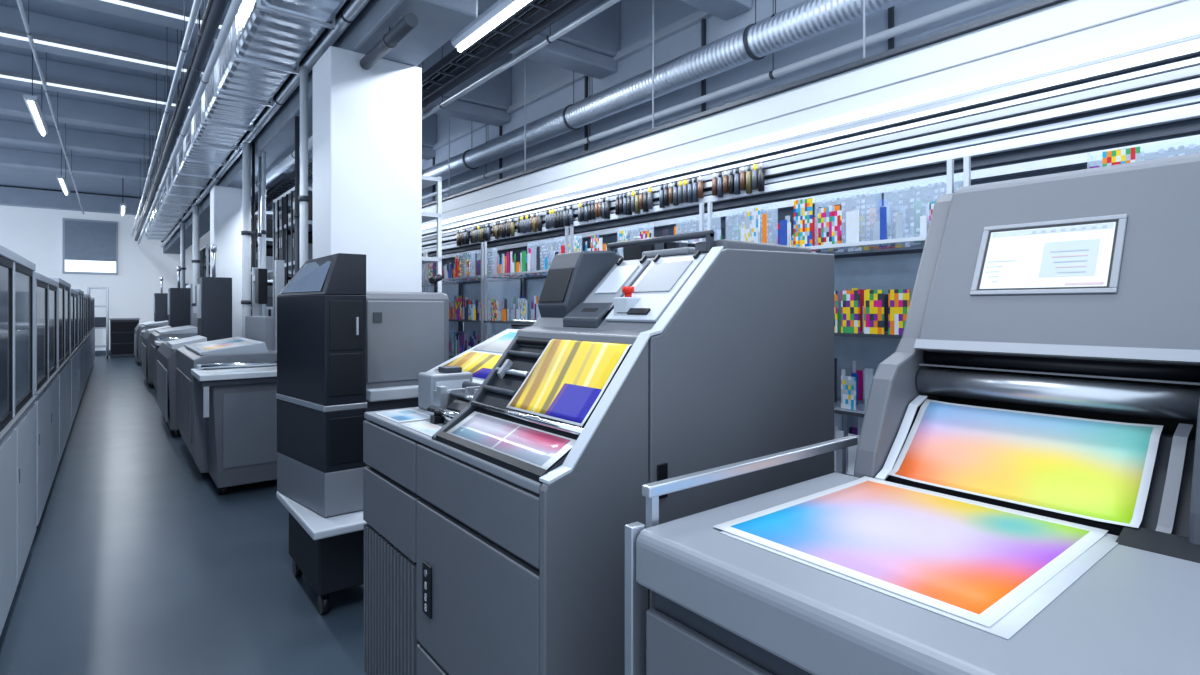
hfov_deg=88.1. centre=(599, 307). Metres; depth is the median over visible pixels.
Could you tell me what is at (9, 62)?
ceiling beam
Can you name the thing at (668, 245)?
cartridge
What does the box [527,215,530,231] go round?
tube
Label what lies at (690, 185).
tube
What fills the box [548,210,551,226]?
tube
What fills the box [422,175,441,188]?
shelf
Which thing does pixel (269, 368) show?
printed sheet
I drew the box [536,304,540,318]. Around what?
card
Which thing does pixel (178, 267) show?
lamp
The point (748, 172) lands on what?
tube
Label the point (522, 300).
chart
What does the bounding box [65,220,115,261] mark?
blind
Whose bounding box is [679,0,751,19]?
ceiling beam
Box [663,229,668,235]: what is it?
card
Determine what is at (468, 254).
box
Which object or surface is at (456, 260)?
card
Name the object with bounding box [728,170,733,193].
tube
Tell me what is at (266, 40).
cable tray
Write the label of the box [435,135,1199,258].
rail
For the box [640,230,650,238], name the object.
chart
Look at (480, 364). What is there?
printed sheet
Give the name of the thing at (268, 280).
equipment rack
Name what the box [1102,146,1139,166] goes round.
chart
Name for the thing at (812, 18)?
spiral duct
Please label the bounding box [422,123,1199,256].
rail
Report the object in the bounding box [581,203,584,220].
tube
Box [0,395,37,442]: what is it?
countertop
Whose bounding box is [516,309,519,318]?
card
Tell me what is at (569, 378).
printed sheet
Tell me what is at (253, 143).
pipe
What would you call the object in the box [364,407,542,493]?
countertop
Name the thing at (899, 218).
card
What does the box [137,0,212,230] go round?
pipe
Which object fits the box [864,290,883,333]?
chart
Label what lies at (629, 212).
tube
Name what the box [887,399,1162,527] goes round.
printed sheet
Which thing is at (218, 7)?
pipe
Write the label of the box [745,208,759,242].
chart
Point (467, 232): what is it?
tube
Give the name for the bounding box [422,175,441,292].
equipment rack
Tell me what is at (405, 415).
printed sheet
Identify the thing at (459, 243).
tube
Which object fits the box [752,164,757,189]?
tube
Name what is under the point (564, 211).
tube
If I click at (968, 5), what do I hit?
pipe
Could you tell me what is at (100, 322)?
rack
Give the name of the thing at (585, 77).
trim
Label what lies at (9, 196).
ceiling beam
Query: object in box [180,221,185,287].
pipe
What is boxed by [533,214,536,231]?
tube
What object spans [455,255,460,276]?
chart
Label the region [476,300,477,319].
card
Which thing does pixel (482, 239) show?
tube
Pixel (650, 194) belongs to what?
tube
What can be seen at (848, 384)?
chart
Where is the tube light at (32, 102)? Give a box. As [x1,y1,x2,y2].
[23,52,48,135]
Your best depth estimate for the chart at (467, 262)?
6.64 m
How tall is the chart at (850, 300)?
0.220 m
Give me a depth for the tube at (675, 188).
4.87 m
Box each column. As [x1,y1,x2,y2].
[210,186,241,336]
[313,46,421,291]
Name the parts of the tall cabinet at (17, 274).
glass panel, door, post, frame, glass panel, door, post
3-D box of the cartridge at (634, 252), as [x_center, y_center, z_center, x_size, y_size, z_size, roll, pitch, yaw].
[0.154,-0.245,2.565,0.055,0.099,0.120,0,0,-38]
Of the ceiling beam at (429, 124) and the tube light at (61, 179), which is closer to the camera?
the ceiling beam at (429, 124)
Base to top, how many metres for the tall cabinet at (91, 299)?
1.900 m
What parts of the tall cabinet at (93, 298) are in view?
post, door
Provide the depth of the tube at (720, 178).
4.51 m
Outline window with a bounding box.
[62,218,117,274]
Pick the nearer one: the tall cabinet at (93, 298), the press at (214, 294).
the press at (214, 294)
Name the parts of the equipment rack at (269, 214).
post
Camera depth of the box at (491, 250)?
6.56 m
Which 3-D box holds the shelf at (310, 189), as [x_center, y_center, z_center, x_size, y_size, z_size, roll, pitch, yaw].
[-3.415,-1.320,7.493,0.740,0.040,1.240,0,0,-38]
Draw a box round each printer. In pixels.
[139,320,167,361]
[150,285,196,390]
[176,260,284,494]
[366,274,448,466]
[427,319,537,383]
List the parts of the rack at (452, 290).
post, rail, post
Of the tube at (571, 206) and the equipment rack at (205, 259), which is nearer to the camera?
the tube at (571, 206)
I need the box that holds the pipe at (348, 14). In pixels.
[160,0,369,247]
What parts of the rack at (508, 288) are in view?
post, post, post, rail, panel, post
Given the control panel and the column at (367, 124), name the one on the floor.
the column at (367, 124)
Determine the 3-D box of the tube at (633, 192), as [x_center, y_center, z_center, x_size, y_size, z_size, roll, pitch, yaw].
[0.284,-0.905,5.281,0.040,0.170,0.042,0,0,-38]
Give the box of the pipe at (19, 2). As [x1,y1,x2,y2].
[16,0,83,213]
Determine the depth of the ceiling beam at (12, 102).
11.88 m
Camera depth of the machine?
16.77 m
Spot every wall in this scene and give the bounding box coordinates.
[0,205,209,350]
[266,0,1037,331]
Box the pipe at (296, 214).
[294,116,299,273]
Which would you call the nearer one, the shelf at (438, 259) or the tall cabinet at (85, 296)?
the shelf at (438, 259)
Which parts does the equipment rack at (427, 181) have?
post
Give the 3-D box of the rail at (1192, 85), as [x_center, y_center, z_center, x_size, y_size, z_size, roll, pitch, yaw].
[-0.844,-0.925,6.780,0.040,0.040,12.300,0,0,-38]
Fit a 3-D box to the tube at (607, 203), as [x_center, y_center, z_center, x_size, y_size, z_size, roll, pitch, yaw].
[0.068,-0.895,5.556,0.040,0.190,0.042,0,0,-38]
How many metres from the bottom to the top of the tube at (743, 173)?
0.160 m
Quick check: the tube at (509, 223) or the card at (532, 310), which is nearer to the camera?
the card at (532, 310)
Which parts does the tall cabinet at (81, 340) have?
post, glass panel, door, glass panel, door, post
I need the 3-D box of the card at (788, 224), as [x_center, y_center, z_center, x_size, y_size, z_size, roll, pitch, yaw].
[1.106,-0.415,3.639,0.008,0.170,0.030,0,0,-33]
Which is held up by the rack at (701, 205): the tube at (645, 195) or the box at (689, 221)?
the box at (689, 221)
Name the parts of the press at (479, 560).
drawer, door, handle, drawer, clamp knob, bed plate, drawer, door, panel, edge trim, panel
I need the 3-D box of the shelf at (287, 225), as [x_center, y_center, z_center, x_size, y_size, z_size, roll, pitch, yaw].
[-3.415,-0.950,7.493,0.740,0.040,1.240,0,0,-38]
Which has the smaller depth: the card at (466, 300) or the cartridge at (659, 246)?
the cartridge at (659, 246)
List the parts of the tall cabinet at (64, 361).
post, frame, glass panel, door, post, glass panel, door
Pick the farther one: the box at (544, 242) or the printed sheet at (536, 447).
the box at (544, 242)
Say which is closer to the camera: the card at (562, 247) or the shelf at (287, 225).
the card at (562, 247)
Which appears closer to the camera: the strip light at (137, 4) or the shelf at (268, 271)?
the strip light at (137, 4)
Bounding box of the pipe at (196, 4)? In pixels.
[131,0,201,235]
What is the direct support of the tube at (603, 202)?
hanging from the rail at (1191, 72)
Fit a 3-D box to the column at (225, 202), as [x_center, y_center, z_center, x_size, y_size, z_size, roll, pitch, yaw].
[-6.323,-0.180,10.485,0.410,3.660,0.500,0,0,-38]
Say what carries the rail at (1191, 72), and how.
attached to the rail at (1192, 85)
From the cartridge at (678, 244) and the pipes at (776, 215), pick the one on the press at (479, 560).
the cartridge at (678, 244)
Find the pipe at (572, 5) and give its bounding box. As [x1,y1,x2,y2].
[256,0,589,211]
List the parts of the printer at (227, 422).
access door, access door, table frame, panel, gantry frame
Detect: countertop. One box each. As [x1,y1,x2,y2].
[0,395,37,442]
[35,369,59,396]
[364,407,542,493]
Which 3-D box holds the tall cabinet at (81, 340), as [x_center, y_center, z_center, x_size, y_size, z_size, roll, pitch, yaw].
[-9.208,0.675,10.327,0.900,1.950,2.210,0,0,-38]
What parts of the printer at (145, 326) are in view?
access door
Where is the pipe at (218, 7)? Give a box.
[135,0,228,240]
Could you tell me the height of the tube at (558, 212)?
0.190 m
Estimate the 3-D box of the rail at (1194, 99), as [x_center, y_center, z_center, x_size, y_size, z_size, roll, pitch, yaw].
[-0.828,-0.870,6.793,0.024,0.024,12.300,0,0,-38]
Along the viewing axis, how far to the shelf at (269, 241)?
8.67 m
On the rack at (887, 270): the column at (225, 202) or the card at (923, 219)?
the card at (923, 219)
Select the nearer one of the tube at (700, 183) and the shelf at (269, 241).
the tube at (700, 183)
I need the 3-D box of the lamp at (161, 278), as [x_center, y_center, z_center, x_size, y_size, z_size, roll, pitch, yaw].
[-13.528,-0.700,19.131,0.079,0.500,0.080,0,0,-38]
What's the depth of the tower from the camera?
3.42 m
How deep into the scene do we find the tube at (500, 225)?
7.06 m
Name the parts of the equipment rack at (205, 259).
post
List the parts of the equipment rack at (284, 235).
post, post, post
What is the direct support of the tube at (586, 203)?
hanging from the rail at (1192, 85)
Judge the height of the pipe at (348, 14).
1.810 m
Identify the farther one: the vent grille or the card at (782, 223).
the card at (782, 223)
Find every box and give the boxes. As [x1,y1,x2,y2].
[461,254,470,276]
[478,250,492,274]
[529,242,547,269]
[555,239,564,251]
[623,227,645,238]
[679,218,714,242]
[729,209,771,240]
[818,193,874,242]
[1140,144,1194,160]
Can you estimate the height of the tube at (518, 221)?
0.170 m
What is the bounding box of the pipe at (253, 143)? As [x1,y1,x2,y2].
[251,142,254,303]
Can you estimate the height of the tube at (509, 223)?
0.160 m
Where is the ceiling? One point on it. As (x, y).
(16, 177)
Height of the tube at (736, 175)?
0.180 m
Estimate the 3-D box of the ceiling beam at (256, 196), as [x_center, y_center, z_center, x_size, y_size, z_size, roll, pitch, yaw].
[-9.089,-3.250,16.643,2.300,1.400,0.400,0,0,-38]
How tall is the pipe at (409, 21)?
0.150 m
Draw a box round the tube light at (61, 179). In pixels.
[56,149,69,194]
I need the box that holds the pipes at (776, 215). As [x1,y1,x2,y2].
[422,55,1199,266]
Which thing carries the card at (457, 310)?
on the rack at (508, 288)
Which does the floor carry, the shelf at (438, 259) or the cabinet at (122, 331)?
the cabinet at (122, 331)
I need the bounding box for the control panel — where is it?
[516,250,707,354]
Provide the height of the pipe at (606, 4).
1.484 m
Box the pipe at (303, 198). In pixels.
[298,66,309,267]
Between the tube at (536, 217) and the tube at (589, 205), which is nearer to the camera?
the tube at (589, 205)
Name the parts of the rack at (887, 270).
post, rail, panel, rail, post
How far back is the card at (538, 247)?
5.54 m
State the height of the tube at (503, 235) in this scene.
0.190 m
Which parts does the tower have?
access panel, access panel, access panel, handle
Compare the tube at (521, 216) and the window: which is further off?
the window
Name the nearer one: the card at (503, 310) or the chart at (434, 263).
the card at (503, 310)
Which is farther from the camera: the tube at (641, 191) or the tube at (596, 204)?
the tube at (596, 204)
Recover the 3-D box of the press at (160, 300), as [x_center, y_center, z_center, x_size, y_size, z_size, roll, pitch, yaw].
[-13.515,0.350,18.823,0.960,2.600,2.300,0,0,-38]
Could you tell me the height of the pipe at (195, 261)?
3.800 m
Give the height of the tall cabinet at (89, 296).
1.950 m
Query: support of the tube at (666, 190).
hanging from the rail at (1191, 72)
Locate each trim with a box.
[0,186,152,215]
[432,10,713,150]
[433,157,434,200]
[499,126,501,178]
[584,76,587,150]
[701,18,705,111]
[888,6,893,49]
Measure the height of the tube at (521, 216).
0.170 m
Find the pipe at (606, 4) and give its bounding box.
[269,0,620,210]
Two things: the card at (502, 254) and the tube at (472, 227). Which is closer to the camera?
the card at (502, 254)
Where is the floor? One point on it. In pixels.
(136, 564)
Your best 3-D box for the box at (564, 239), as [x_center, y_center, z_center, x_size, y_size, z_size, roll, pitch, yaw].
[-0.287,-0.480,5.475,0.060,0.300,0.360,0,0,-38]
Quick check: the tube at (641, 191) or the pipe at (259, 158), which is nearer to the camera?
the tube at (641, 191)
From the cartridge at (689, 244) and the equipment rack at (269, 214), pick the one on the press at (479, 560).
the cartridge at (689, 244)
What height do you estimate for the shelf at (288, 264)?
0.040 m
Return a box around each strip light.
[0,27,204,72]
[0,70,190,108]
[101,0,223,28]
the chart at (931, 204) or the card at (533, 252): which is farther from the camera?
the card at (533, 252)
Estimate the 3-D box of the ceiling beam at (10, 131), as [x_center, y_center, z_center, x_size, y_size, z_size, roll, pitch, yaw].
[-13.081,-3.760,12.847,7.330,0.380,0.430,0,0,-38]
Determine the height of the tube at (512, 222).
0.190 m
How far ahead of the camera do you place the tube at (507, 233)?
6.94 m
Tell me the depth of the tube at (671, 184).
4.91 m
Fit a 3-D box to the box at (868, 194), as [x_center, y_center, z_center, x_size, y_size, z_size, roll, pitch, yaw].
[1.352,-0.480,3.392,0.060,0.300,0.360,0,0,-38]
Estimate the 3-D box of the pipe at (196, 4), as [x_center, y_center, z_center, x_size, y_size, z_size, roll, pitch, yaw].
[-8.535,-3.216,11.735,0.056,1.468,25.000,0,0,-38]
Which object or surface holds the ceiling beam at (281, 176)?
attached to the ceiling
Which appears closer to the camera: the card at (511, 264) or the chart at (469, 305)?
the card at (511, 264)
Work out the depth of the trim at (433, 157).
10.49 m
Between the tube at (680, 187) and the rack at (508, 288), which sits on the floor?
the rack at (508, 288)
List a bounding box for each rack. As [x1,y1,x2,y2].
[87,287,108,358]
[200,245,209,277]
[251,211,294,315]
[267,279,272,315]
[273,185,312,315]
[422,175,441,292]
[422,253,460,359]
[425,242,522,357]
[484,227,568,340]
[570,203,703,252]
[707,159,953,475]
[963,156,970,185]
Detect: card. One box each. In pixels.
[455,259,457,277]
[456,309,459,319]
[466,300,467,319]
[472,304,474,319]
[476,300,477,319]
[502,254,503,275]
[502,309,505,320]
[504,299,506,320]
[510,262,513,274]
[513,304,514,318]
[516,262,519,271]
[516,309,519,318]
[522,251,525,273]
[527,253,530,270]
[531,249,535,270]
[531,309,533,318]
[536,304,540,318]
[537,246,539,269]
[545,257,547,269]
[561,245,564,253]
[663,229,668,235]
[741,228,744,240]
[762,214,766,242]
[779,220,786,244]
[787,223,790,245]
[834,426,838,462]
[835,430,843,466]
[846,210,858,242]
[848,434,859,472]
[865,368,873,409]
[873,221,886,244]
[880,207,886,239]
[896,215,902,237]
[920,216,926,240]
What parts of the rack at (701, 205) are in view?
post, post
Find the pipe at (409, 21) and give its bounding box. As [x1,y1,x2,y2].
[360,13,417,69]
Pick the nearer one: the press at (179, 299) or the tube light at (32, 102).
the tube light at (32, 102)
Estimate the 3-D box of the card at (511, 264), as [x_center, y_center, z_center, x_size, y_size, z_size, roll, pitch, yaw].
[-0.869,-0.390,6.149,0.008,0.120,0.070,0,0,-34]
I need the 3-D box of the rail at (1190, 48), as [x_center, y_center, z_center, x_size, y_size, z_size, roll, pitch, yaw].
[-0.844,-1.080,6.780,0.052,0.052,12.300,0,0,-38]
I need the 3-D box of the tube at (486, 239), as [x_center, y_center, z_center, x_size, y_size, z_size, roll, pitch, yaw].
[-1.345,-0.895,7.351,0.040,0.190,0.042,0,0,-38]
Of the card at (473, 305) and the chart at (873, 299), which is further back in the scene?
the card at (473, 305)
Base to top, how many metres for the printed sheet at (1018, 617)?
0.001 m
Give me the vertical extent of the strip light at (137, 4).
0.090 m
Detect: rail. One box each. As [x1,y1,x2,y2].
[422,38,1199,235]
[422,57,1199,237]
[422,65,1199,241]
[422,78,1199,245]
[422,95,1199,248]
[422,103,1199,253]
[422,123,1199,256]
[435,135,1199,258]
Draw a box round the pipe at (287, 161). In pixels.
[251,135,312,195]
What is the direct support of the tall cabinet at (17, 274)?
on the floor
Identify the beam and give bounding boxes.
[0,5,211,80]
[0,51,197,112]
[0,88,185,138]
[0,119,175,161]
[0,147,165,180]
[52,0,230,37]
[163,0,477,253]
[251,195,290,211]
[255,173,312,195]
[283,149,312,173]
[416,39,511,126]
[422,0,1199,230]
[422,111,436,159]
[478,0,619,78]
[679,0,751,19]
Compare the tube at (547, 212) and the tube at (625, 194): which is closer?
the tube at (625, 194)
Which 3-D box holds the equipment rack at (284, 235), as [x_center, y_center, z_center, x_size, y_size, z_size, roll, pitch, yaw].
[-3.422,0.150,7.487,0.759,3.000,1.240,0,0,-38]
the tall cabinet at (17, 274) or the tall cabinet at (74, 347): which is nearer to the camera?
the tall cabinet at (17, 274)
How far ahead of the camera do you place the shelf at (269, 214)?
8.70 m
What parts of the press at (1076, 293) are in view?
frame post, rail post, panel, guard rail, rail post, plate, screen frame, plate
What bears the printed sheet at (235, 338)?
on the printer at (227, 422)
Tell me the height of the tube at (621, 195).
0.170 m
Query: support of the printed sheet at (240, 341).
on the printer at (227, 422)
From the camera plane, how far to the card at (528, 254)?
5.66 m
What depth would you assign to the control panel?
2.15 m
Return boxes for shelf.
[251,211,279,219]
[251,238,272,245]
[251,270,294,276]
[273,186,312,205]
[275,220,312,232]
[285,261,294,269]
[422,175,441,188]
[422,212,441,222]
[422,256,441,263]
[834,461,853,474]
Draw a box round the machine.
[186,284,192,325]
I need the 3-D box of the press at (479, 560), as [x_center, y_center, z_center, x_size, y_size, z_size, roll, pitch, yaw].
[-0.072,0.694,2.512,1.326,1.912,1.455,0,0,-38]
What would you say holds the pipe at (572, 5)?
hanging from the ceiling
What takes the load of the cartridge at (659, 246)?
on the press at (479, 560)
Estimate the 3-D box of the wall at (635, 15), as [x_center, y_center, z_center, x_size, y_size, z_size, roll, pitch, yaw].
[-4.354,-1.150,12.607,0.150,5.600,31.200,0,0,-38]
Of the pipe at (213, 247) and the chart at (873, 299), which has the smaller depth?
the chart at (873, 299)
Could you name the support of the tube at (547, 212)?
hanging from the rail at (1191, 72)
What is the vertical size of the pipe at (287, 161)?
0.150 m
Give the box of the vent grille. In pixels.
[364,523,419,674]
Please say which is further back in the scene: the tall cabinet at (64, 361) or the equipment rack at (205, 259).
the equipment rack at (205, 259)
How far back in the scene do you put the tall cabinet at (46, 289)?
4.95 m
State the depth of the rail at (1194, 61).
3.48 m
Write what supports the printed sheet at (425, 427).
on the press at (479, 560)
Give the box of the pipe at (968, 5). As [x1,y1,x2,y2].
[422,0,998,199]
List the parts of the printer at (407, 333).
badge plate, door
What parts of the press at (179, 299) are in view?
access door, access door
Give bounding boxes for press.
[134,277,167,365]
[142,266,190,387]
[157,244,232,436]
[363,230,833,674]
[625,153,1199,674]
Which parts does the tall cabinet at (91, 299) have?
post, door, post, door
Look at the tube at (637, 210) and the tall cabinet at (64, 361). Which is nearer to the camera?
the tube at (637, 210)
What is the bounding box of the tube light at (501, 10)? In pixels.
[451,0,531,51]
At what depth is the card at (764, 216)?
3.62 m
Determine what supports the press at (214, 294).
on the floor
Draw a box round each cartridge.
[623,236,651,260]
[649,237,663,250]
[664,242,675,248]
[674,241,687,247]
[682,241,694,246]
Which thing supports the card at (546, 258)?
on the rack at (535, 285)
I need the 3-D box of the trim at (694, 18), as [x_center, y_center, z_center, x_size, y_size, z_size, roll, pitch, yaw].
[-4.375,-2.700,12.464,0.060,0.080,30.800,0,0,-38]
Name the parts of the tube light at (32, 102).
suspension rod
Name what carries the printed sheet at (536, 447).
on the press at (479, 560)
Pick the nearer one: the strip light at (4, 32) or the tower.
the tower
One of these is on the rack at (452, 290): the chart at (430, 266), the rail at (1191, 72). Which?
the chart at (430, 266)
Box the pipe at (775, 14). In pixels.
[422,0,809,170]
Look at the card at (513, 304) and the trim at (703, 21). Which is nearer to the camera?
the trim at (703, 21)
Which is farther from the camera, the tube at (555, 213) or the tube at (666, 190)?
the tube at (555, 213)
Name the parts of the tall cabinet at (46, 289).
post, glass panel, door, frame, post, glass panel, door, post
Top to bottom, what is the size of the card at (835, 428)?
0.198 m
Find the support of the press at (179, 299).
on the floor
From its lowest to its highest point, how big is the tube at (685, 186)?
0.170 m
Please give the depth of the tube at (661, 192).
4.99 m
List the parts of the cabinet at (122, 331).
drawer, drawer, drawer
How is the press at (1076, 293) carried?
on the floor
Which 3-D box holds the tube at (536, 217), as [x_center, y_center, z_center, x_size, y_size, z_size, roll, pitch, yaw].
[-0.654,-0.910,6.474,0.040,0.160,0.042,0,0,-38]
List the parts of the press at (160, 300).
access door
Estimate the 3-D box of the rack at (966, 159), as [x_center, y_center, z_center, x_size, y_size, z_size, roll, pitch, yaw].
[2.248,0.490,2.323,0.518,2.320,1.452,0,0,-38]
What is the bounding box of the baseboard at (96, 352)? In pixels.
[95,350,109,354]
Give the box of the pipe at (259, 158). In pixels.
[258,157,261,315]
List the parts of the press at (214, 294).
access door, access door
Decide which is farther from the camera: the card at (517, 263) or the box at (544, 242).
the card at (517, 263)
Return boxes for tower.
[276,253,366,614]
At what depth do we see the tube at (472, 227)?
7.62 m
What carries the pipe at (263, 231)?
on the floor
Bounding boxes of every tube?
[458,230,461,244]
[462,229,464,244]
[466,229,468,243]
[471,227,473,242]
[473,227,475,242]
[479,226,481,241]
[481,225,483,240]
[485,224,487,240]
[487,224,489,238]
[495,222,497,238]
[497,222,500,236]
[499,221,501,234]
[502,221,504,237]
[506,220,509,236]
[508,219,510,233]
[511,218,514,235]
[517,217,520,232]
[520,216,522,232]
[522,216,525,232]
[525,215,527,231]
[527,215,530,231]
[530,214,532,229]
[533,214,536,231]
[535,213,537,228]
[538,212,541,230]
[546,211,549,228]
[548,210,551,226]
[551,209,553,226]
[554,209,556,227]
[557,208,560,227]
[560,207,563,226]
[563,207,565,225]
[566,206,569,225]
[569,205,572,223]
[578,203,581,221]
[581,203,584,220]
[584,202,588,221]
[588,201,591,219]
[591,200,595,218]
[595,200,597,217]
[598,199,601,216]
[602,198,604,218]
[605,197,609,218]
[615,195,619,214]
[619,194,622,213]
[623,193,626,214]
[627,192,631,214]
[631,191,634,211]
[635,191,639,213]
[639,190,642,208]
[643,189,647,211]
[648,188,652,208]
[659,185,664,207]
[664,184,668,205]
[669,183,672,203]
[673,182,677,205]
[678,181,682,202]
[683,180,687,202]
[688,179,692,202]
[693,178,697,201]
[698,176,702,197]
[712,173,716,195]
[717,172,722,197]
[723,171,727,193]
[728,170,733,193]
[734,168,739,193]
[740,167,745,190]
[746,166,751,193]
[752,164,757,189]
[758,163,763,191]
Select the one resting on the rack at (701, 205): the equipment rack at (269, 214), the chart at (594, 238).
the chart at (594, 238)
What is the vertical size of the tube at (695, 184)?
0.180 m
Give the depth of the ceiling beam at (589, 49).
6.43 m
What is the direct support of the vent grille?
attached to the press at (479, 560)
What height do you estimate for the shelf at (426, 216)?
0.040 m
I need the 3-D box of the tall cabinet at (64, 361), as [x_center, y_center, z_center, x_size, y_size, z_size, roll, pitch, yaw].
[-6.364,0.675,6.712,0.900,1.950,2.210,0,0,-38]
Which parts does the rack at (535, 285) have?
post, post, rail, panel, post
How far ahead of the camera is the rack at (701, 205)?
3.97 m
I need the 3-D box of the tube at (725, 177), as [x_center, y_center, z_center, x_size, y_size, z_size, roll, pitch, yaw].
[0.910,-0.910,4.485,0.040,0.160,0.042,0,0,-38]
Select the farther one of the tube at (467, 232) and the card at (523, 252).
the tube at (467, 232)
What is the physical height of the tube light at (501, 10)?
0.322 m
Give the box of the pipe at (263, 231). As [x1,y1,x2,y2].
[261,152,266,315]
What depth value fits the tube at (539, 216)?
6.42 m
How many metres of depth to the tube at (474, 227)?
7.58 m
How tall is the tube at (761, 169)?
0.190 m
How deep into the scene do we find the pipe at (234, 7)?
6.43 m
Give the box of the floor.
[0,355,365,674]
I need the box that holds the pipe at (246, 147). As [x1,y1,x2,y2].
[241,142,251,337]
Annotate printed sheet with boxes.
[189,337,241,345]
[193,339,256,350]
[206,367,276,373]
[375,409,429,421]
[401,421,441,436]
[434,351,501,379]
[446,411,575,469]
[473,330,516,352]
[506,339,631,426]
[712,476,1107,626]
[719,531,1117,639]
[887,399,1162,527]
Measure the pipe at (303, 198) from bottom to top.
3.800 m
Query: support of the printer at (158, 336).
on the floor
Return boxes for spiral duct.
[422,0,907,179]
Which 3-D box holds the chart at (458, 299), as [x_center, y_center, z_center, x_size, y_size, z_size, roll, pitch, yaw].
[-1.621,-0.005,7.105,0.008,0.270,0.140,0,0,-41]
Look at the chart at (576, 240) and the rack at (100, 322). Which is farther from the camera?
the rack at (100, 322)
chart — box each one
[428,264,432,279]
[433,262,435,275]
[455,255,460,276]
[455,296,461,318]
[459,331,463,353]
[464,253,467,276]
[466,261,469,276]
[468,304,471,319]
[477,260,480,276]
[491,299,496,320]
[520,298,525,318]
[569,237,578,252]
[591,234,598,250]
[619,230,627,256]
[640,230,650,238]
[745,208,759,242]
[794,198,811,246]
[818,204,841,244]
[834,291,837,332]
[841,290,859,332]
[841,376,855,409]
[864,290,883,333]
[888,181,946,238]
[888,289,909,334]
[929,201,935,223]
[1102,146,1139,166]
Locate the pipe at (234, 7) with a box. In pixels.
[137,0,242,243]
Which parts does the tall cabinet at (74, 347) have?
post, glass panel, door, frame, post, glass panel, door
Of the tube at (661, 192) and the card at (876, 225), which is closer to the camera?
the card at (876, 225)
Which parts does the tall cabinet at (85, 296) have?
glass panel, door, post, glass panel, door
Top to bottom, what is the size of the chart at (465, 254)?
0.270 m
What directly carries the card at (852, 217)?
on the rack at (887, 270)
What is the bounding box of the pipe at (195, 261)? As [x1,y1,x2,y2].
[191,205,200,312]
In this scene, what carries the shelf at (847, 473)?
attached to the rack at (887, 270)
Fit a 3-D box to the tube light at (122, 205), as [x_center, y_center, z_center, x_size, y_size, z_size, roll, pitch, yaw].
[-14.027,-3.384,18.229,0.140,1.112,2.000,0,0,-38]
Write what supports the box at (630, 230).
on the rack at (701, 205)
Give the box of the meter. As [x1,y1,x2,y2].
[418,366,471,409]
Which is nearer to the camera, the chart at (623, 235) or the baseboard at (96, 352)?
the chart at (623, 235)
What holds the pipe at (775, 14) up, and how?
hanging from the ceiling
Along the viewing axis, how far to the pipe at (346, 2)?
6.40 m
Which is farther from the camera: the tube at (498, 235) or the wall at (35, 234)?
the wall at (35, 234)
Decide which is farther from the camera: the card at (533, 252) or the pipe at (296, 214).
the pipe at (296, 214)
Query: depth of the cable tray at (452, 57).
5.92 m
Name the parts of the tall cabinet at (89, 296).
post, door, glass panel, door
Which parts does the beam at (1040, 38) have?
hanger rod, hanger rod, hanger rod, hanger rod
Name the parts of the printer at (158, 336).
access door, access door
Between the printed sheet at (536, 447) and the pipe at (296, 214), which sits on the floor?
the pipe at (296, 214)
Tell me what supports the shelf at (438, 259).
attached to the equipment rack at (427, 181)
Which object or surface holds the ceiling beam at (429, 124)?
attached to the ceiling
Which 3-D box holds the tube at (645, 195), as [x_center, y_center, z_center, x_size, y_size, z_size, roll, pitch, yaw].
[0.381,-0.895,5.158,0.040,0.190,0.042,0,0,-38]
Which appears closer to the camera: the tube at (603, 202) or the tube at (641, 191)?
the tube at (641, 191)
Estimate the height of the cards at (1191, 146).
0.300 m
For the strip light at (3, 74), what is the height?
0.090 m
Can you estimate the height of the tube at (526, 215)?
0.170 m
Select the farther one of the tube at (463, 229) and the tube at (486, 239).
the tube at (463, 229)
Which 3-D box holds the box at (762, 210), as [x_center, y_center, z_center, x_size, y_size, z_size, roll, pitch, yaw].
[0.950,-0.480,3.903,0.060,0.300,0.360,0,0,-38]
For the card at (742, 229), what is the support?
on the rack at (887, 270)
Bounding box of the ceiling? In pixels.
[0,0,216,198]
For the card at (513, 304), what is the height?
0.170 m
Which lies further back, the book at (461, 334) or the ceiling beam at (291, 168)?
the ceiling beam at (291, 168)
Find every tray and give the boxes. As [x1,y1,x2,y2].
[146,0,346,240]
[251,0,571,214]
[276,491,366,539]
[366,385,417,401]
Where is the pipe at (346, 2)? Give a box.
[161,0,350,242]
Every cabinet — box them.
[0,244,37,635]
[33,272,59,525]
[48,277,71,461]
[70,288,78,426]
[73,289,84,403]
[83,294,90,376]
[84,295,87,388]
[90,298,92,368]
[91,297,94,362]
[109,318,139,357]
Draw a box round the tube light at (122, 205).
[120,178,126,215]
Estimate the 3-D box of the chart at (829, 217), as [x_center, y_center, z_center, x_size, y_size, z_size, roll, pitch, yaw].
[1.238,-0.440,3.343,0.008,0.220,0.140,0,0,-35]
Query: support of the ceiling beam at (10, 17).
attached to the ceiling
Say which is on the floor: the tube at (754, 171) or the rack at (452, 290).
the rack at (452, 290)
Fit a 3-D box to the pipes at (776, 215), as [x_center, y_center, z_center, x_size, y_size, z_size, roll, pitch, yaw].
[-0.794,-0.863,6.819,0.015,0.525,12.300,0,0,-38]
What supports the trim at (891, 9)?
attached to the wall at (635, 15)
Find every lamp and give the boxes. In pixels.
[160,277,162,292]
[177,266,180,287]
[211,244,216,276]
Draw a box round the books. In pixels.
[422,199,928,460]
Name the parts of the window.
pane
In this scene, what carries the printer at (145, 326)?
on the floor

